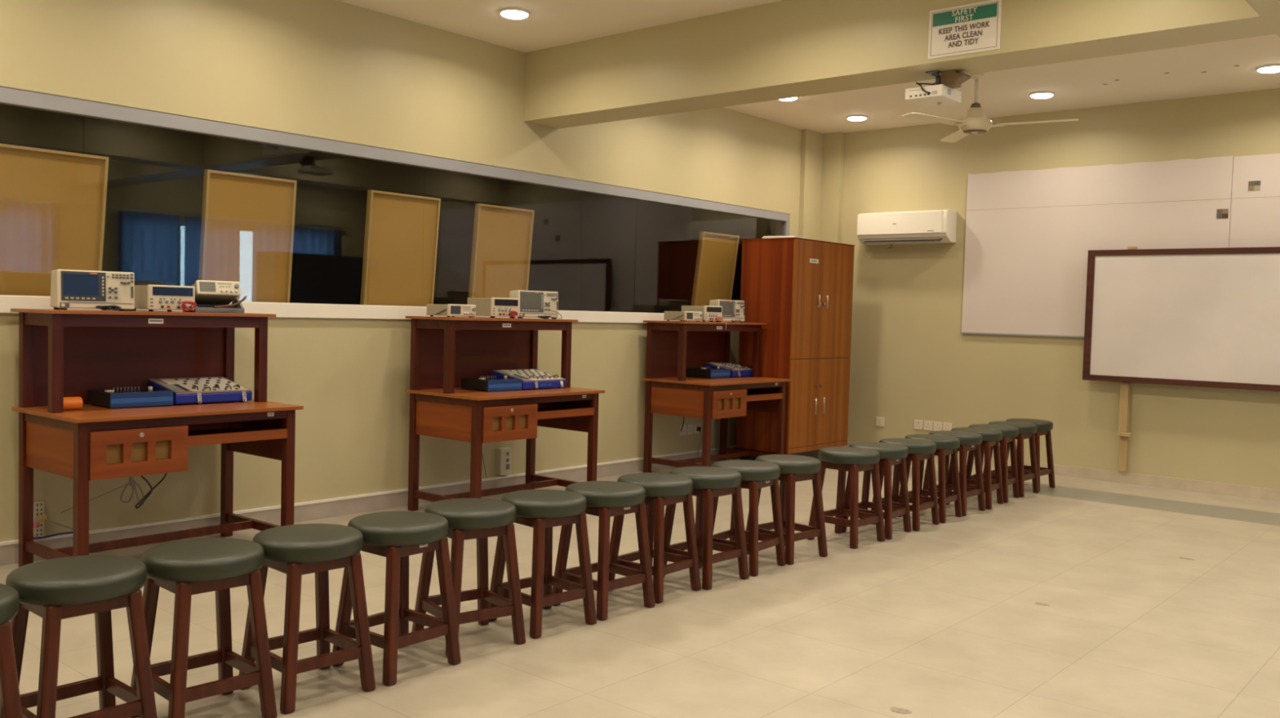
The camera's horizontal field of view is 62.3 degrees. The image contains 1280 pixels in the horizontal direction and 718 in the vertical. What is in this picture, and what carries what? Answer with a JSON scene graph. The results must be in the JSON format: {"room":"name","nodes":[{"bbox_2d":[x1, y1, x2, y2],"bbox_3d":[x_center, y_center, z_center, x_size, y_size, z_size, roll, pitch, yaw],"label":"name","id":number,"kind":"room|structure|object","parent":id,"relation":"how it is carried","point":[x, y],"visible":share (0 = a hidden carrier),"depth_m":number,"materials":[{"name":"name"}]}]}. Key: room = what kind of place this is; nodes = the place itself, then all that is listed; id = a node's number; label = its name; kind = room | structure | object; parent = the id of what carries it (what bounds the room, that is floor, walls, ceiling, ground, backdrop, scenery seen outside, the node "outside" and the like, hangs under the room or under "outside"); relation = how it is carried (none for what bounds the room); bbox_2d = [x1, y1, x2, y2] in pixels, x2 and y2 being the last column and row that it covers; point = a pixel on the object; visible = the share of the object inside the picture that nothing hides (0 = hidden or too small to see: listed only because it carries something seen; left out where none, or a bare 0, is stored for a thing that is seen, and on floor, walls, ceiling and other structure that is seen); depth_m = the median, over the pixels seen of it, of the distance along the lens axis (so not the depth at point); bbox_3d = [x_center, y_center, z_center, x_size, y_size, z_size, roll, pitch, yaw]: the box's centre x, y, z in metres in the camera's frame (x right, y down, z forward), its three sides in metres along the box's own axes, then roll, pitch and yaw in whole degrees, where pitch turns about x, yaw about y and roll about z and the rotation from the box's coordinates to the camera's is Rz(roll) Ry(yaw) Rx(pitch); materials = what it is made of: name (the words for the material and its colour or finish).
{"room":"electronics workshop","nodes":[
{"label":"electronics workshop","id":0,"kind":"room"},
{"bbox_2d":[0,85,789,323],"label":"window","id":1,"kind":"structure","parent":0,"point":[599,252],"depth_m":10.34,"materials":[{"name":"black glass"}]},
{"bbox_2d":[0,0,801,542],"bbox_3d":[-2.250,-0.527,5.952,0.150,3.173,12.100,4,3,41],"label":"wall","id":2,"kind":"structure","parent":0,"point":[331,69],"depth_m":6.41,"materials":[{"name":"paint"}]},
{"bbox_2d":[33,501,44,539],"bbox_3d":[-2.919,0.782,5.132,0.031,0.180,0.052,4,3,41],"label":"power strip","id":3,"kind":"object","parent":2,"relation":"attached to","point":[38,506],"visible":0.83,"depth_m":5.12,"materials":[{"name":"beige plastic"}]},
{"bbox_2d":[0,444,740,565],"bbox_3d":[-2.351,0.915,5.818,0.012,0.098,11.720,4,3,41],"label":"baseboard","id":4,"kind":"structure","parent":2,"relation":"attached to","point":[9,553],"depth_m":6.43,"materials":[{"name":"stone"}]},
{"bbox_2d":[496,447,511,475],"bbox_3d":[-0.950,0.715,7.406,0.046,0.187,0.104,4,3,41],"label":"power outlet","id":5,"kind":"object","parent":2,"relation":"attached to","point":[504,457],"visible":1,"depth_m":7.38,"materials":[{"name":"beige plastic"}]},
{"bbox_2d":[798,128,822,239],"bbox_3d":[1.650,-0.662,10.325,0.050,3.073,0.380,4,3,41],"label":"trim","id":6,"kind":"structure","parent":2,"relation":"attached to","point":[811,148],"depth_m":10.21,"materials":[{"name":"paint"}]},
{"bbox_2d":[0,457,1279,717],"bbox_3d":[0.644,1.195,3.495,7.600,0.100,12.100,4,3,41],"label":"floor","id":7,"kind":"structure","parent":0,"point":[944,620],"depth_m":4.31,"materials":[{"name":"tile"}]},
{"bbox_2d":[0,582,22,717],"bbox_3d":[-1.757,0.853,2.652,0.349,0.528,0.349,4,3,41],"label":"stool","id":8,"kind":"object","parent":7,"relation":"on","point":[10,696],"visible":1,"depth_m":2.65,"materials":[{"name":"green wood"}]},
{"bbox_2d":[0,582,19,624],"bbox_3d":[-1.751,0.622,2.642,0.349,0.065,0.349,4,3,41],"label":"seat cushion","id":9,"kind":"object","parent":8,"relation":"on","point":[9,596],"depth_m":2.66,"materials":[{"name":"green leather"}]},
{"bbox_2d":[0,554,157,717],"bbox_3d":[-1.581,0.844,2.978,0.349,0.528,0.349,4,3,41],"label":"stool","id":10,"kind":"object","parent":7,"relation":"on","point":[55,589],"visible":0.9,"depth_m":2.94,"materials":[{"name":"brown wood"}]},
{"bbox_2d":[5,554,146,605],"bbox_3d":[-1.575,0.613,2.968,0.349,0.065,0.349,4,3,41],"label":"seat cushion","id":11,"kind":"object","parent":10,"relation":"on","point":[80,580],"depth_m":2.88,"materials":[{"name":"green leather"}]},
{"bbox_2d":[10,308,303,567],"bbox_3d":[-2.335,0.381,5.186,0.690,1.221,1.121,4,3,39],"label":"desk","id":12,"kind":"object","parent":7,"relation":"on","point":[63,353],"visible":0.85,"depth_m":5.04,"materials":[{"name":"laminate"}]},
{"bbox_2d":[63,396,83,409],"bbox_3d":[-2.634,0.205,4.892,0.059,0.059,0.106,4,3,41],"label":"reel","id":13,"kind":"object","parent":12,"relation":"on","point":[69,402],"visible":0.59,"depth_m":4.88,"materials":[{"name":"orange plastic"}]},
{"bbox_2d":[49,269,134,311],"bbox_3d":[-2.567,-0.321,4.974,0.335,0.185,0.143,-1,3,-44],"label":"oscilloscope","id":14,"kind":"object","parent":12,"relation":"on","point":[69,288],"visible":0.98,"depth_m":4.92,"materials":[{"name":"beige plastic"}]},
{"bbox_2d":[61,475,144,512],"bbox_3d":[-2.631,0.635,5.133,0.418,0.259,0.095,2,2,2],"label":"cable bundle","id":15,"kind":"object","parent":12,"relation":"hanging from","point":[131,478],"visible":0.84,"depth_m":5.12,"materials":[{"name":"grey rubber"}]},
{"bbox_2d":[87,386,173,408],"bbox_3d":[-2.494,0.180,5.184,0.265,0.092,0.300,4,3,41],"label":"box","id":16,"kind":"object","parent":12,"relation":"on","point":[113,397],"visible":1,"depth_m":5.10,"materials":[{"name":"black plastic"}]},
{"bbox_2d":[134,472,167,508],"bbox_3d":[-2.388,0.619,5.186,0.040,0.217,0.154,4,3,41],"label":"loose cable","id":17,"kind":"object","parent":12,"relation":"hanging from","point":[148,493],"visible":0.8,"depth_m":5.18,"materials":[{"name":"black plastic"}]},
{"bbox_2d":[131,284,195,311],"bbox_3d":[-2.392,-0.302,5.288,0.262,0.130,0.232,4,3,41],"label":"supplies","id":18,"kind":"object","parent":12,"relation":"on","point":[151,297],"visible":0.94,"depth_m":5.19,"materials":[{"name":"beige plastic"}]},
{"bbox_2d":[147,376,252,404],"bbox_3d":[-2.269,0.162,5.473,0.321,0.115,0.410,4,3,41],"label":"case","id":19,"kind":"object","parent":12,"relation":"on","point":[217,388],"visible":0.98,"depth_m":5.41,"materials":[{"name":"blue plastic"}]},
{"bbox_2d":[182,280,244,313],"bbox_3d":[-2.204,-0.321,5.465,0.244,0.163,0.250,0,3,-39],"label":"function generator","id":20,"kind":"object","parent":12,"relation":"on","point":[209,294],"visible":0.87,"depth_m":5.40,"materials":[{"name":"beige plastic"}]},
{"bbox_2d":[187,426,287,445],"bbox_3d":[-2.128,0.371,5.302,0.455,0.046,0.523,4,3,39],"label":"keyboard tray","id":21,"kind":"object","parent":12,"relation":"on","point":[215,436],"depth_m":5.24,"materials":[{"name":"laminate"}]},
{"bbox_2d":[129,537,277,717],"bbox_3d":[-1.340,0.838,3.247,0.349,0.528,0.349,4,3,43],"label":"stool","id":22,"kind":"object","parent":7,"relation":"on","point":[185,568],"visible":0.88,"depth_m":3.19,"materials":[{"name":"brown wood"}]},
{"bbox_2d":[140,537,264,582],"bbox_3d":[-1.334,0.607,3.237,0.349,0.065,0.349,4,3,43],"label":"seat cushion","id":23,"kind":"object","parent":22,"relation":"on","point":[215,559],"depth_m":3.14,"materials":[{"name":"green leather"}]},
{"bbox_2d":[238,523,375,713],"bbox_3d":[-1.102,0.833,3.510,0.349,0.528,0.349,4,3,44],"label":"stool","id":24,"kind":"object","parent":7,"relation":"on","point":[295,550],"visible":0.88,"depth_m":3.44,"materials":[{"name":"brown wood"}]},
{"bbox_2d":[252,523,363,562],"bbox_3d":[-1.095,0.602,3.500,0.349,0.065,0.349,4,3,44],"label":"seat cushion","id":25,"kind":"object","parent":24,"relation":"on","point":[303,542],"depth_m":3.40,"materials":[{"name":"green leather"}]},
{"bbox_2d":[332,511,461,685],"bbox_3d":[-0.865,0.828,3.776,0.349,0.528,0.349,3,3,38],"label":"stool","id":26,"kind":"object","parent":7,"relation":"on","point":[395,535],"visible":0.89,"depth_m":3.71,"materials":[{"name":"brown wood"}]},
{"bbox_2d":[347,511,448,546],"bbox_3d":[-0.859,0.597,3.766,0.349,0.065,0.349,3,3,38],"label":"seat cushion","id":27,"kind":"object","parent":26,"relation":"on","point":[384,528],"depth_m":3.66,"materials":[{"name":"green leather"}]},
{"bbox_2d":[411,497,525,656],"bbox_3d":[-0.657,0.821,4.081,0.349,0.528,0.349,0,3,-37],"label":"stool","id":28,"kind":"object","parent":7,"relation":"on","point":[479,519],"visible":0.84,"depth_m":4.04,"materials":[{"name":"brown wood"}]},
{"bbox_2d":[424,497,516,529],"bbox_3d":[-0.651,0.590,4.071,0.349,0.065,0.349,0,3,-37],"label":"seat cushion","id":29,"kind":"object","parent":28,"relation":"on","point":[461,513],"depth_m":3.96,"materials":[{"name":"green leather"}]},
{"bbox_2d":[404,315,604,511],"bbox_3d":[-0.855,0.349,6.834,0.690,1.221,1.121,4,3,40],"label":"desk","id":30,"kind":"object","parent":7,"relation":"on","point":[445,350],"visible":0.8,"depth_m":6.65,"materials":[{"name":"brown wood"}]},
{"bbox_2d":[426,303,475,317],"bbox_3d":[-1.177,-0.302,6.623,0.238,0.080,0.228,4,3,41],"label":"function generator","id":31,"kind":"object","parent":30,"relation":"on","point":[449,309],"visible":0.98,"depth_m":6.55,"materials":[{"name":"beige plastic"}]},
{"bbox_2d":[461,375,521,391],"bbox_3d":[-0.952,0.152,6.795,0.265,0.092,0.285,4,3,41],"label":"box","id":32,"kind":"object","parent":30,"relation":"on","point":[489,383],"visible":1,"depth_m":6.71,"materials":[{"name":"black plastic"}]},
{"bbox_2d":[466,297,519,318],"bbox_3d":[-0.954,-0.333,6.896,0.262,0.130,0.232,4,3,41],"label":"supplies","id":33,"kind":"object","parent":30,"relation":"on","point":[492,307],"visible":0.91,"depth_m":6.80,"materials":[{"name":"beige plastic"}]},
{"bbox_2d":[492,368,565,389],"bbox_3d":[-0.736,0.135,7.063,0.321,0.115,0.390,4,3,41],"label":"case","id":34,"kind":"object","parent":30,"relation":"on","point":[536,379],"visible":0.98,"depth_m":7.00,"materials":[{"name":"blue plastic"}]},
{"bbox_2d":[509,289,558,319],"bbox_3d":[-0.707,-0.362,7.087,0.335,0.185,0.143,-1,3,-42],"label":"oscilloscope","id":35,"kind":"object","parent":30,"relation":"on","point":[532,304],"visible":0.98,"depth_m":7.03,"materials":[{"name":"beige plastic"}]},
{"bbox_2d":[537,407,594,419],"bbox_3d":[-0.646,0.339,6.947,0.455,0.046,0.523,4,3,40],"label":"keyboard tray","id":36,"kind":"object","parent":30,"relation":"on","point":[542,412],"depth_m":6.86,"materials":[{"name":"laminate"}]},
{"bbox_2d":[488,488,596,638],"bbox_3d":[-0.399,0.816,4.334,0.349,0.528,0.349,-1,3,-44],"label":"stool","id":37,"kind":"object","parent":7,"relation":"on","point":[541,509],"visible":0.9,"depth_m":4.27,"materials":[{"name":"brown wood"}]},
{"bbox_2d":[500,488,586,518],"bbox_3d":[-0.393,0.586,4.324,0.349,0.065,0.349,-1,3,-44],"label":"seat cushion","id":38,"kind":"object","parent":37,"relation":"on","point":[530,503],"depth_m":4.21,"materials":[{"name":"green leather"}]},
{"bbox_2d":[551,480,654,620],"bbox_3d":[-0.156,0.811,4.599,0.349,0.528,0.349,4,3,43],"label":"stool","id":39,"kind":"object","parent":7,"relation":"on","point":[606,500],"visible":0.87,"depth_m":4.52,"materials":[{"name":"brown wood"}]},
{"bbox_2d":[564,480,645,506],"bbox_3d":[-0.150,0.581,4.589,0.349,0.065,0.349,4,3,43],"label":"seat cushion","id":40,"kind":"object","parent":39,"relation":"on","point":[597,493],"depth_m":4.47,"materials":[{"name":"green leather"}]},
{"bbox_2d":[608,472,701,603],"bbox_3d":[0.064,0.805,4.883,0.349,0.528,0.349,3,3,38],"label":"stool","id":41,"kind":"object","parent":7,"relation":"on","point":[662,489],"visible":0.8,"depth_m":4.83,"materials":[{"name":"brown wood"}]},
{"bbox_2d":[617,472,693,497],"bbox_3d":[0.070,0.574,4.873,0.349,0.065,0.349,3,3,38],"label":"seat cushion","id":42,"kind":"object","parent":41,"relation":"on","point":[655,484],"depth_m":4.76,"materials":[{"name":"green leather"}]},
{"bbox_2d":[663,466,749,589],"bbox_3d":[0.310,0.801,5.134,0.349,0.528,0.349,4,3,42],"label":"stool","id":43,"kind":"object","parent":7,"relation":"on","point":[709,482],"visible":0.84,"depth_m":5.07,"materials":[{"name":"brown wood"}]},
{"bbox_2d":[669,466,741,488],"bbox_3d":[0.316,0.570,5.124,0.349,0.065,0.349,4,3,42],"label":"seat cushion","id":44,"kind":"object","parent":43,"relation":"on","point":[702,477],"depth_m":5.00,"materials":[{"name":"green leather"}]},
{"bbox_2d":[642,320,791,472],"bbox_3d":[0.634,0.310,8.650,0.690,1.221,1.121,4,3,41],"label":"desk","id":45,"kind":"object","parent":7,"relation":"on","point":[673,347],"visible":0.84,"depth_m":8.46,"materials":[{"name":"brown wood"}]},
{"bbox_2d":[663,311,702,321],"bbox_3d":[0.348,-0.341,8.456,0.238,0.080,0.228,4,3,41],"label":"function generator","id":46,"kind":"object","parent":45,"relation":"on","point":[696,316],"visible":0.99,"depth_m":8.38,"materials":[{"name":"beige plastic"}]},
{"bbox_2d":[681,305,722,321],"bbox_3d":[0.509,-0.371,8.680,0.262,0.130,0.232,4,3,41],"label":"supplies","id":47,"kind":"object","parent":45,"relation":"on","point":[709,313],"visible":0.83,"depth_m":8.59,"materials":[{"name":"beige plastic"}]},
{"bbox_2d":[685,365,730,377],"bbox_3d":[0.565,0.106,8.794,0.265,0.092,0.270,4,3,41],"label":"box","id":48,"kind":"object","parent":45,"relation":"on","point":[709,372],"visible":0.98,"depth_m":8.71,"materials":[{"name":"black plastic"}]},
{"bbox_2d":[709,299,744,322],"bbox_3d":[0.737,-0.403,8.925,0.335,0.185,0.143,-1,3,-44],"label":"oscilloscope","id":49,"kind":"object","parent":45,"relation":"on","point":[732,310],"visible":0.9,"depth_m":8.88,"materials":[{"name":"beige plastic"}]},
{"bbox_2d":[705,361,752,377],"bbox_3d":[0.779,0.089,9.044,0.321,0.115,0.368,4,3,41],"label":"case","id":50,"kind":"object","parent":45,"relation":"on","point":[736,370],"visible":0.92,"depth_m":8.97,"materials":[{"name":"blue plastic"}]},
{"bbox_2d":[746,392,782,401],"bbox_3d":[0.845,0.300,8.760,0.455,0.046,0.523,4,3,41],"label":"keyboard tray","id":51,"kind":"object","parent":45,"relation":"on","point":[770,397],"depth_m":8.69,"materials":[{"name":"laminate"}]},
{"bbox_2d":[711,459,786,576],"bbox_3d":[0.534,0.795,5.411,0.349,0.528,0.349,3,3,35],"label":"stool","id":52,"kind":"object","parent":7,"relation":"on","point":[755,474],"visible":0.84,"depth_m":5.32,"materials":[{"name":"brown wood"}]},
{"bbox_2d":[711,459,780,480],"bbox_3d":[0.540,0.564,5.401,0.349,0.065,0.349,3,3,35],"label":"seat cushion","id":53,"kind":"object","parent":52,"relation":"on","point":[749,469],"depth_m":5.28,"materials":[{"name":"green leather"}]},
{"bbox_2d":[745,453,827,564],"bbox_3d":[0.786,0.790,5.676,0.349,0.528,0.349,-1,3,-43],"label":"stool","id":54,"kind":"object","parent":7,"relation":"on","point":[793,468],"visible":0.76,"depth_m":5.59,"materials":[{"name":"brown wood"}]},
{"bbox_2d":[755,453,821,474],"bbox_3d":[0.792,0.559,5.666,0.349,0.065,0.349,-1,3,-43],"label":"seat cushion","id":55,"kind":"object","parent":54,"relation":"on","point":[788,464],"depth_m":5.54,"materials":[{"name":"green leather"}]},
{"bbox_2d":[735,236,855,460],"bbox_3d":[1.396,-0.064,9.418,0.573,1.943,0.993,4,3,41],"label":"tall cabinet","id":56,"kind":"object","parent":7,"relation":"on","point":[801,288],"visible":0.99,"depth_m":9.11,"materials":[{"name":"laminate"}]},
{"bbox_2d":[807,446,884,548],"bbox_3d":[1.195,0.783,6.099,0.349,0.528,0.349,4,3,44],"label":"stool","id":57,"kind":"object","parent":7,"relation":"on","point":[854,460],"visible":0.94,"depth_m":6.03,"materials":[{"name":"brown wood"}]},
{"bbox_2d":[817,446,879,464],"bbox_3d":[1.201,0.552,6.089,0.349,0.065,0.349,4,3,44],"label":"seat cushion","id":58,"kind":"object","parent":57,"relation":"on","point":[828,455],"depth_m":5.97,"materials":[{"name":"green leather"}]},
{"bbox_2d":[842,441,911,539],"bbox_3d":[1.425,0.777,6.370,0.349,0.528,0.349,3,3,36],"label":"stool","id":59,"kind":"object","parent":7,"relation":"on","point":[891,454],"visible":0.72,"depth_m":6.32,"materials":[{"name":"brown wood"}]},
{"bbox_2d":[848,441,908,458],"bbox_3d":[1.431,0.546,6.359,0.349,0.065,0.349,3,3,36],"label":"seat cushion","id":60,"kind":"object","parent":59,"relation":"on","point":[886,450],"depth_m":6.24,"materials":[{"name":"green leather"}]},
{"bbox_2d":[871,437,939,530],"bbox_3d":[1.667,0.772,6.636,0.349,0.528,0.349,4,3,39],"label":"stool","id":61,"kind":"object","parent":7,"relation":"on","point":[918,449],"visible":0.67,"depth_m":6.56,"materials":[{"name":"brown wood"}]},
{"bbox_2d":[879,437,936,453],"bbox_3d":[1.673,0.541,6.626,0.349,0.065,0.349,4,3,39],"label":"seat cushion","id":62,"kind":"object","parent":61,"relation":"on","point":[915,446],"depth_m":6.50,"materials":[{"name":"green leather"}]},
{"bbox_2d":[897,433,962,523],"bbox_3d":[1.897,0.766,6.910,0.349,0.528,0.349,3,3,37],"label":"stool","id":63,"kind":"object","parent":7,"relation":"on","point":[945,444],"visible":0.66,"depth_m":6.83,"materials":[{"name":"brown wood"}]},
{"bbox_2d":[904,433,959,448],"bbox_3d":[1.903,0.535,6.899,0.349,0.065,0.349,3,3,37],"label":"seat cushion","id":64,"kind":"object","parent":63,"relation":"on","point":[942,442],"depth_m":6.78,"materials":[{"name":"green leather"}]},
{"bbox_2d":[921,430,985,515],"bbox_3d":[2.128,0.761,7.176,0.349,0.528,0.349,4,3,42],"label":"stool","id":65,"kind":"object","parent":7,"relation":"on","point":[969,441],"visible":0.62,"depth_m":7.11,"materials":[{"name":"brown wood"}]},
{"bbox_2d":[928,430,982,444],"bbox_3d":[2.134,0.530,7.166,0.349,0.065,0.349,4,3,42],"label":"seat cushion","id":66,"kind":"object","parent":65,"relation":"on","point":[966,437],"depth_m":7.04,"materials":[{"name":"green leather"}]},
{"bbox_2d":[946,426,1003,509],"bbox_3d":[2.357,0.755,7.444,0.349,0.528,0.349,3,3,34],"label":"stool","id":67,"kind":"object","parent":7,"relation":"on","point":[990,437],"visible":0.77,"depth_m":7.33,"materials":[{"name":"brown wood"}]},
{"bbox_2d":[951,426,1003,440],"bbox_3d":[2.363,0.524,7.434,0.349,0.065,0.349,3,3,34],"label":"seat cushion","id":68,"kind":"object","parent":67,"relation":"on","point":[988,434],"depth_m":7.31,"materials":[{"name":"green leather"}]},
{"bbox_2d":[966,423,1019,502],"bbox_3d":[2.569,0.749,7.725,0.349,0.528,0.349,3,3,34],"label":"stool","id":69,"kind":"object","parent":7,"relation":"on","point":[1010,433],"visible":0.7,"depth_m":7.67,"materials":[{"name":"brown wood"}]},
{"bbox_2d":[968,423,1018,436],"bbox_3d":[2.575,0.518,7.715,0.349,0.065,0.349,3,3,34],"label":"seat cushion","id":70,"kind":"object","parent":69,"relation":"on","point":[1007,430],"depth_m":7.60,"materials":[{"name":"green leather"}]},
{"bbox_2d":[982,421,1039,497],"bbox_3d":[2.801,0.744,7.992,0.349,0.528,0.349,4,3,41],"label":"stool","id":71,"kind":"object","parent":7,"relation":"on","point":[1026,430],"visible":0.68,"depth_m":7.88,"materials":[{"name":"brown wood"}]},
{"bbox_2d":[988,421,1036,433],"bbox_3d":[2.807,0.513,7.982,0.349,0.065,0.349,4,3,41],"label":"seat cushion","id":72,"kind":"object","parent":71,"relation":"on","point":[1024,427],"depth_m":7.85,"materials":[{"name":"green leather"}]},
{"bbox_2d":[1005,417,1055,491],"bbox_3d":[3.028,0.738,8.268,0.349,0.528,0.349,4,3,43],"label":"stool","id":73,"kind":"object","parent":7,"relation":"on","point":[1044,427],"visible":0.58,"depth_m":8.23,"materials":[{"name":"brown wood"}]},
{"bbox_2d":[1005,417,1053,430],"bbox_3d":[3.034,0.507,8.258,0.349,0.065,0.349,4,3,43],"label":"seat cushion","id":74,"kind":"object","parent":73,"relation":"on","point":[1042,424],"depth_m":8.13,"materials":[{"name":"green leather"}]},
{"bbox_2d":[337,0,1279,133],"bbox_3d":[0.729,-1.984,3.358,7.900,0.120,12.400,4,3,41],"label":"ceiling","id":75,"kind":"structure","parent":0,"point":[1141,76],"depth_m":7.41,"materials":[{"name":"paint"}]},
{"bbox_2d":[498,7,530,18],"bbox_3d":[-0.758,-2.082,6.398,0.190,0.028,0.190,4,3,41],"label":"recessed light","id":76,"kind":"object","parent":75,"relation":"in","point":[508,12],"visible":1,"depth_m":6.35,"materials":[{"name":"white plastic"}]},
{"bbox_2d":[501,10,528,18],"bbox_3d":[-0.758,-2.076,6.398,0.164,0.018,0.164,4,3,41],"label":"diffuser","id":77,"kind":"object","parent":76,"relation":"attached to","point":[508,14],"depth_m":6.36,"materials":[{"name":"white plastic"}]},
{"bbox_2d":[524,0,1279,128],"bbox_3d":[2.183,-1.722,5.069,7.600,0.475,0.346,4,3,41],"label":"beam","id":78,"kind":"structure","parent":75,"relation":"attached to","point":[784,49],"depth_m":5.90,"materials":[{"name":"paint"}]},
{"bbox_2d":[905,70,970,106],"bbox_3d":[1.606,-1.452,5.659,0.302,0.166,0.254,4,3,41],"label":"projector","id":79,"kind":"object","parent":78,"relation":"hanging from","point":[941,92],"visible":1,"depth_m":5.61,"materials":[{"name":"white plastic"}]},
{"bbox_2d":[927,0,1001,59],"bbox_3d":[1.626,-1.653,5.317,0.378,0.246,0.006,4,3,41],"label":"safety sign","id":80,"kind":"object","parent":78,"relation":"attached to","point":[972,28],"visible":1,"depth_m":5.31,"materials":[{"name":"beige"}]},
{"bbox_2d":[902,73,1079,142],"bbox_3d":[2.480,-1.850,7.591,1.191,0.421,1.241,4,3,41],"label":"ceiling fan","id":81,"kind":"object","parent":75,"relation":"hanging from","point":[975,122],"visible":0.98,"depth_m":7.63,"materials":[{"name":"beige metal"}]},
{"bbox_2d":[1028,91,1054,98],"bbox_3d":[3.141,-2.059,8.278,0.190,0.028,0.190,4,3,41],"label":"recessed light","id":82,"kind":"object","parent":75,"relation":"in","point":[1037,95],"visible":1,"depth_m":8.23,"materials":[{"name":"white"}]},
{"bbox_2d":[1031,93,1053,98],"bbox_3d":[3.141,-2.054,8.278,0.164,0.018,0.164,4,3,41],"label":"diffuser","id":83,"kind":"object","parent":82,"relation":"attached to","point":[1037,95],"depth_m":8.24,"materials":[{"name":"white plastic"}]},
{"bbox_2d":[1245,0,1279,37],"bbox_3d":[1.407,-1.643,2.781,0.348,0.475,12.100,4,3,41],"label":"beam","id":84,"kind":"structure","parent":75,"relation":"attached to","point":[1262,7],"depth_m":4.34,"materials":[{"name":"paint"}]},
{"bbox_2d":[1255,63,1279,72],"bbox_3d":[4.326,-1.983,7.250,0.190,0.028,0.190,4,3,41],"label":"recessed light","id":85,"kind":"object","parent":75,"relation":"in","point":[1275,68],"visible":1,"depth_m":7.21,"materials":[{"name":"white"}]},
{"bbox_2d":[1257,66,1279,72],"bbox_3d":[4.326,-1.978,7.250,0.164,0.018,0.164,4,3,41],"label":"diffuser","id":86,"kind":"object","parent":85,"relation":"attached to","point":[1260,68],"depth_m":7.22,"materials":[{"name":"white plastic"}]},
{"bbox_2d":[840,88,1279,488],"bbox_3d":[4.681,-0.434,8.070,7.900,3.173,0.150,4,3,41],"label":"wall","id":87,"kind":"structure","parent":0,"point":[911,359],"depth_m":9.16,"materials":[{"name":"paint"}]},
{"bbox_2d":[819,131,844,243],"bbox_3d":[1.846,-0.659,10.361,0.200,3.073,0.070,4,3,41],"label":"trim","id":88,"kind":"structure","parent":87,"relation":"attached to","point":[833,144],"depth_m":10.28,"materials":[{"name":"paint"}]},
{"bbox_2d":[857,209,956,248],"bbox_3d":[2.442,-1.186,9.740,0.890,0.324,0.217,4,3,41],"label":"air conditioner","id":89,"kind":"object","parent":87,"relation":"attached to","point":[935,226],"visible":1,"depth_m":9.63,"materials":[{"name":"white plastic"}]},
{"bbox_2d":[840,440,1279,501],"bbox_3d":[4.684,1.014,7.989,7.350,0.088,0.012,4,3,41],"label":"baseboard","id":90,"kind":"structure","parent":87,"relation":"attached to","point":[1263,493],"depth_m":8.44,"materials":[{"name":"paint"}]},
{"bbox_2d":[960,153,1279,337],"bbox_3d":[4.531,-0.837,8.070,4.306,1.426,0.022,4,3,41],"label":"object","id":91,"kind":"object","parent":87,"relation":"attached to","point":[1030,234],"visible":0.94,"depth_m":8.83,"materials":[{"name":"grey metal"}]},
{"bbox_2d":[1216,208,1228,218],"bbox_3d":[4.464,-1.113,8.116,0.080,0.072,0.002,4,3,41],"label":"note","id":92,"kind":"object","parent":91,"relation":"attached to","point":[1220,213],"visible":1,"depth_m":8.12,"materials":[{"name":"multicoloured paper"}]},
{"bbox_2d":[1248,180,1260,191],"bbox_3d":[4.626,-1.304,7.973,0.080,0.072,0.002,4,3,41],"label":"note","id":93,"kind":"object","parent":91,"relation":"attached to","point":[1255,184],"visible":1,"depth_m":7.97,"materials":[{"name":"paper"}]},
{"bbox_2d":[1117,246,1137,471],"bbox_3d":[3.938,0.007,8.538,0.100,1.817,0.062,4,3,41],"label":"timber post","id":94,"kind":"object","parent":87,"relation":"attached to","point":[1125,387],"visible":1,"depth_m":8.56,"materials":[{"name":"beige wood"}]},
{"bbox_2d":[1082,246,1279,391],"bbox_3d":[4.499,-0.307,7.992,2.200,1.064,0.032,4,3,41],"label":"whiteboard","id":95,"kind":"object","parent":94,"relation":"attached to","point":[1187,317],"visible":1,"depth_m":8.21,"materials":[{"name":"white plastic"}]},
{"bbox_3d":[-3.509,0.925,7.165,3.305,0.100,12.250,4,3,41],"label":"floor","id":96,"kind":"structure","parent":0,"visible":0},
{"bbox_2d":[0,143,108,296],"bbox_3d":[-3.041,-0.033,5.273,0.317,1.997,0.625,4,3,41],"label":"leaning board","id":97,"kind":"object","parent":96,"relation":"on","point":[53,202],"visible":0.42,"depth_m":5.22,"materials":[{"name":"brown"}]},
{"bbox_2d":[198,168,297,302],"bbox_3d":[-2.281,-0.047,6.075,0.212,1.994,0.540,4,3,41],"label":"leaning board","id":98,"kind":"object","parent":96,"relation":"on","point":[248,220],"visible":0.41,"depth_m":6.01,"materials":[{"name":"brown"}]},
{"bbox_2d":[360,189,440,306],"bbox_3d":[-1.593,-0.063,6.874,0.212,1.994,0.540,4,3,41],"label":"leaning board","id":99,"kind":"object","parent":96,"relation":"on","point":[402,229],"visible":0.41,"depth_m":6.80,"materials":[{"name":"brown"}]},
{"bbox_2d":[468,203,534,297],"bbox_3d":[-1.034,-0.076,7.524,0.212,1.994,0.515,4,3,41],"label":"leaning board","id":100,"kind":"object","parent":96,"relation":"on","point":[502,236],"visible":0.41,"depth_m":7.44,"materials":[{"name":"brown wood"}]},
{"bbox_2d":[690,231,739,306],"bbox_3d":[0.591,-0.117,9.460,0.276,1.996,0.530,4,3,41],"label":"leaning board","id":101,"kind":"object","parent":96,"relation":"on","point":[717,253],"visible":0.41,"depth_m":9.35,"materials":[{"name":"brown"}]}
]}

